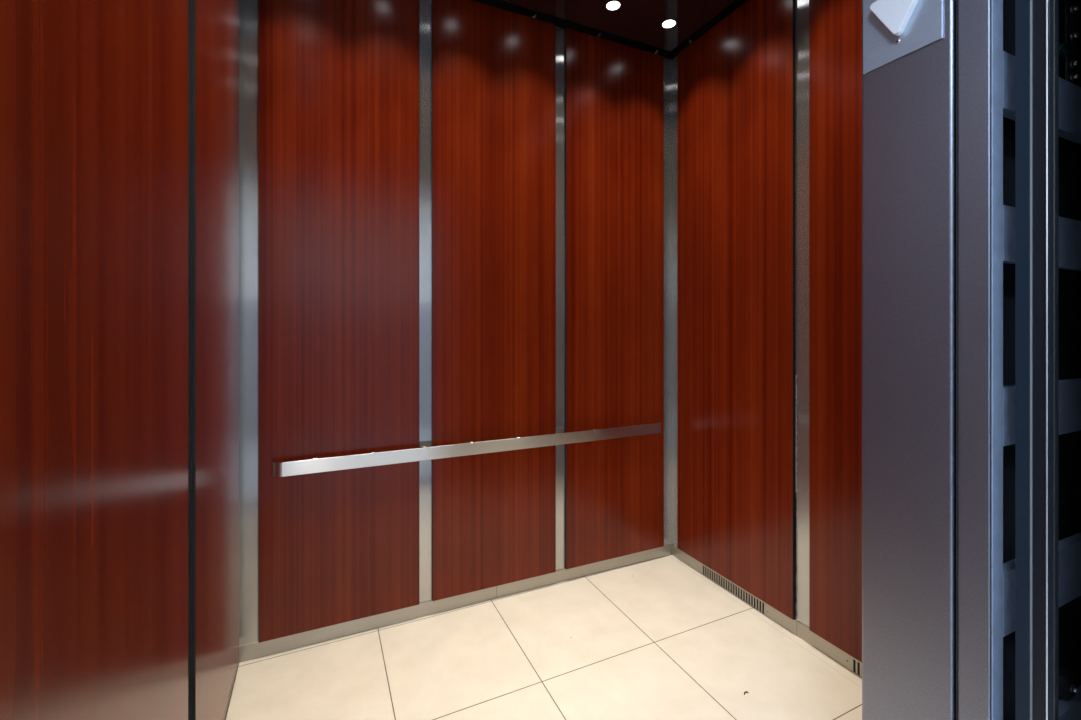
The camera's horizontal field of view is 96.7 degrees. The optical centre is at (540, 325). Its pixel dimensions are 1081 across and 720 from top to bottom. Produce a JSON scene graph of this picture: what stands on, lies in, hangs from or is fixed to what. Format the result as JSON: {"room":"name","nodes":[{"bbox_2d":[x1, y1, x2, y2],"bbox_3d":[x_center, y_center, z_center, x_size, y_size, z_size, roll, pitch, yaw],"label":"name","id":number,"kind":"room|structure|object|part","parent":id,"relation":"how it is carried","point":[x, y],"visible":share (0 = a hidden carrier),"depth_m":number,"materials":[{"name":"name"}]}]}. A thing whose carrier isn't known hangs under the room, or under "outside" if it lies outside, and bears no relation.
{"room":"elevator interior","nodes":[
{"label":"elevator interior","id":0,"kind":"room"},
{"bbox_2d":[257,0,671,641],"bbox_3d":[-0.210,-0.102,2.220,2.090,2.705,0.030,0,0,-25],"label":"metal trim strip","id":1,"kind":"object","parent":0,"point":[425,6],"depth_m":2.08,"materials":[{"name":"metal"}]},
{"bbox_2d":[239,0,256,645],"bbox_3d":[-1.096,-0.128,1.796,0.066,2.631,0.002,0,0,-25],"label":"trim","id":2,"kind":"structure","parent":1,"relation":"attached to","point":[247,8],"depth_m":1.79,"materials":[{"name":"metal"}]},
{"bbox_2d":[258,0,418,642],"bbox_3d":[-0.789,-0.133,1.930,0.598,2.642,0.014,0,0,-25],"label":"wall panel","id":3,"kind":"object","parent":1,"relation":"attached to","point":[338,80],"visible":1,"depth_m":1.92,"materials":[{"name":"brown wood"}]},
{"bbox_3d":[-0.791,-0.133,1.933,0.598,2.642,0.006,0,0,-25],"label":"shadow trim","id":4,"kind":"part","parent":3,"relation":"part of","materials":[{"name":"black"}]},
{"bbox_2d":[238,543,671,662],"bbox_3d":[-0.203,1.219,2.205,2.024,0.062,0.003,0,0,-25],"label":"baseboard","id":5,"kind":"structure","parent":1,"relation":"attached to","point":[254,650],"depth_m":2.08,"materials":[{"name":"metal"}]},
{"bbox_2d":[432,0,555,600],"bbox_3d":[-0.198,-0.133,2.201,0.596,2.642,0.014,0,0,-25],"label":"wall panel","id":6,"kind":"object","parent":1,"relation":"attached to","point":[494,69],"visible":1,"depth_m":2.18,"materials":[{"name":"brown wood"}]},
{"bbox_2d":[272,422,660,476],"bbox_3d":[-0.189,0.534,2.171,1.797,0.055,0.048,0,0,-25],"label":"handrail","id":7,"kind":"object","parent":6,"relation":"attached to","point":[314,465],"visible":1,"depth_m":2.05,"materials":[{"name":"metal"}]},
{"bbox_2d":[565,28,663,568],"bbox_3d":[0.392,-0.133,2.472,0.596,2.642,0.014,0,0,-25],"label":"wall panel","id":8,"kind":"object","parent":1,"relation":"attached to","point":[614,92],"visible":1,"depth_m":2.46,"materials":[{"name":"brown wood"}]},
{"bbox_3d":[0.391,-0.133,2.476,0.596,2.642,0.006,0,0,-25],"label":"shadow trim","id":9,"kind":"part","parent":8,"relation":"part of","materials":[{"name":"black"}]},
{"bbox_2d":[664,60,671,544],"bbox_3d":[0.695,-0.128,2.617,0.052,2.631,0.002,0,0,-25],"label":"trim","id":10,"kind":"structure","parent":1,"relation":"attached to","point":[667,65],"depth_m":2.62,"materials":[{"name":"metal"}]},
{"bbox_2d":[224,555,861,719],"bbox_3d":[0.144,1.265,1.448,2.090,0.030,1.729,0,0,-25],"label":"floor","id":11,"kind":"structure","parent":0,"point":[654,639],"depth_m":1.77,"materials":[{"name":"beige tile"}]},
{"bbox_2d":[472,0,747,59],"bbox_3d":[0.144,-1.548,1.448,2.090,0.185,1.729,0,0,-25],"label":"ceiling","id":12,"kind":"structure","parent":0,"point":[559,22],"depth_m":2.38,"materials":[{"name":"black"}]},
{"bbox_2d":[502,0,734,50],"bbox_3d":[0.123,-1.472,1.494,1.920,0.020,1.456,0,0,-25],"label":"ceiling panel","id":13,"kind":"object","parent":12,"relation":"attached to","point":[637,20],"visible":1,"depth_m":2.25,"materials":[{"name":"black"}]},
{"bbox_2d":[605,0,620,10],"bbox_3d":[0.332,-1.461,2.190,0.074,0.002,0.074,0,0,-25],"label":"recessed light","id":14,"kind":"object","parent":13,"relation":"attached to","point":[612,5],"visible":1,"depth_m":2.19,"materials":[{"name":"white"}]},
{"bbox_2d":[661,19,676,28],"bbox_3d":[0.621,-1.461,2.323,0.074,0.002,0.074,0,0,-25],"label":"recessed light","id":15,"kind":"object","parent":13,"relation":"attached to","point":[668,23],"visible":1,"depth_m":2.32,"materials":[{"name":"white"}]},
{"bbox_2d":[672,0,808,627],"bbox_3d":[1.059,-0.102,1.924,0.030,2.705,1.566,0,0,-25],"label":"metal trim strip","id":16,"kind":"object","parent":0,"point":[802,6],"depth_m":1.92,"materials":[{"name":"metal"}]},
{"bbox_2d":[672,59,676,545],"bbox_3d":[0.729,-0.128,2.603,0.002,2.631,0.052,0,0,-25],"label":"trim","id":17,"kind":"structure","parent":16,"relation":"attached to","point":[674,63],"depth_m":2.61,"materials":[{"name":"metal"}]},
{"bbox_2d":[702,564,763,613],"bbox_3d":[0.891,1.219,2.249,0.003,0.062,0.371,0,0,-25],"label":"air vent","id":18,"kind":"object","parent":16,"relation":"attached to","point":[756,603],"visible":1,"depth_m":2.23,"materials":[{"name":"metal"}]},
{"bbox_2d":[677,0,795,619],"bbox_3d":[0.882,-0.133,2.257,0.014,2.642,0.693,0,0,-25],"label":"wall panel","id":19,"kind":"object","parent":16,"relation":"attached to","point":[736,82],"visible":1,"depth_m":2.20,"materials":[{"name":"brown wood"}]},
{"bbox_3d":[0.885,-0.133,2.259,0.006,2.642,0.693,0,0,-25],"label":"shadow trim","id":20,"kind":"part","parent":19,"relation":"part of","materials":[{"name":"black"}]},
{"bbox_2d":[672,544,850,670],"bbox_3d":[1.044,1.219,1.916,0.003,0.062,1.563,0,0,-25],"label":"baseboard","id":21,"kind":"structure","parent":16,"relation":"attached to","point":[797,628],"depth_m":1.93,"materials":[{"name":"metal"}]},
{"bbox_2d":[795,375,796,614],"bbox_3d":[1.033,0.684,1.943,0.002,0.972,0.008,0,0,-25],"label":"adhesive line","id":22,"kind":"object","parent":16,"relation":"attached to","point":[796,375],"visible":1,"depth_m":1.94,"materials":[{"name":"black"}]},
{"bbox_2d":[809,0,861,662],"bbox_3d":[1.195,-0.133,1.575,0.014,2.642,0.671,0,0,-25],"label":"wall panel","id":23,"kind":"object","parent":16,"relation":"attached to","point":[835,26],"visible":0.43,"depth_m":1.78,"materials":[{"name":"brown wood"}]},
{"bbox_2d":[851,656,861,677],"bbox_3d":[1.203,1.219,1.570,0.003,0.062,0.370,0,0,-25],"label":"air vent","id":24,"kind":"object","parent":16,"relation":"attached to","point":[856,666],"visible":0.21,"depth_m":1.72,"materials":[{"name":"metal"}]},
{"bbox_3d":[-0.751,-0.103,0.928,0.030,2.705,1.866,0,0,-25],"label":"wall","id":25,"kind":"structure","parent":0,"visible":0},
{"bbox_2d":[0,0,187,719],"bbox_3d":[-0.644,-0.133,0.748,0.014,2.642,0.700,0,0,-25],"label":"wall panel","id":26,"kind":"object","parent":25,"relation":"attached to","point":[94,93],"visible":1,"depth_m":0.62,"materials":[{"name":"brown wood"}]},
{"bbox_2d":[188,0,238,719],"bbox_3d":[-0.957,-0.133,1.431,0.014,2.642,0.672,0,0,-25],"label":"wall panel","id":27,"kind":"object","parent":25,"relation":"attached to","point":[213,25],"visible":1,"depth_m":1.31,"materials":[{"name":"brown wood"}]},
{"bbox_3d":[-0.961,-0.133,1.429,0.006,2.642,0.672,0,0,-25],"label":"shadow trim","id":28,"kind":"part","parent":27,"relation":"part of","materials":[{"name":"black"}]},
{"bbox_2d":[223,661,237,719],"bbox_3d":[-0.798,1.219,1.070,0.003,0.062,1.563,0,0,-25],"label":"baseboard","id":29,"kind":"structure","parent":25,"relation":"attached to","point":[237,661],"depth_m":1.64,"materials":[{"name":"metal"}]},
{"bbox_3d":[0.079,-1.272,0.540,1.106,0.365,0.133,0,0,-25],"label":"wall","id":30,"kind":"structure","parent":0,"visible":0},
{"bbox_2d":[863,0,942,74],"bbox_3d":[0.573,-0.569,0.770,0.015,0.273,0.116,0,0,-25],"label":"sign","id":31,"kind":"object","parent":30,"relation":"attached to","point":[893,30],"visible":1,"depth_m":0.77,"materials":[{"name":"metal"}]},
{"bbox_2d":[862,0,955,719],"bbox_3d":[1.004,-0.102,0.964,0.930,2.705,0.133,0,0,-25],"label":"trim","id":32,"kind":"structure","parent":30,"relation":"attached to","point":[909,101],"depth_m":0.76,"materials":[{"name":"metal"}]},
{"bbox_2d":[956,0,1080,719],"bbox_3d":[1.132,0.066,0.889,1.101,2.352,0.104,0,0,-25],"label":"door","id":33,"kind":"structure","parent":30,"relation":"in","point":[1018,62],"depth_m":0.68,"materials":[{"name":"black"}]},
{"bbox_3d":[0.864,0.030,0.803,0.030,1.160,0.032,0,0,-25],"label":"bolt plate","id":34,"kind":"part","parent":33,"relation":"part of","materials":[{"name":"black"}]}
]}

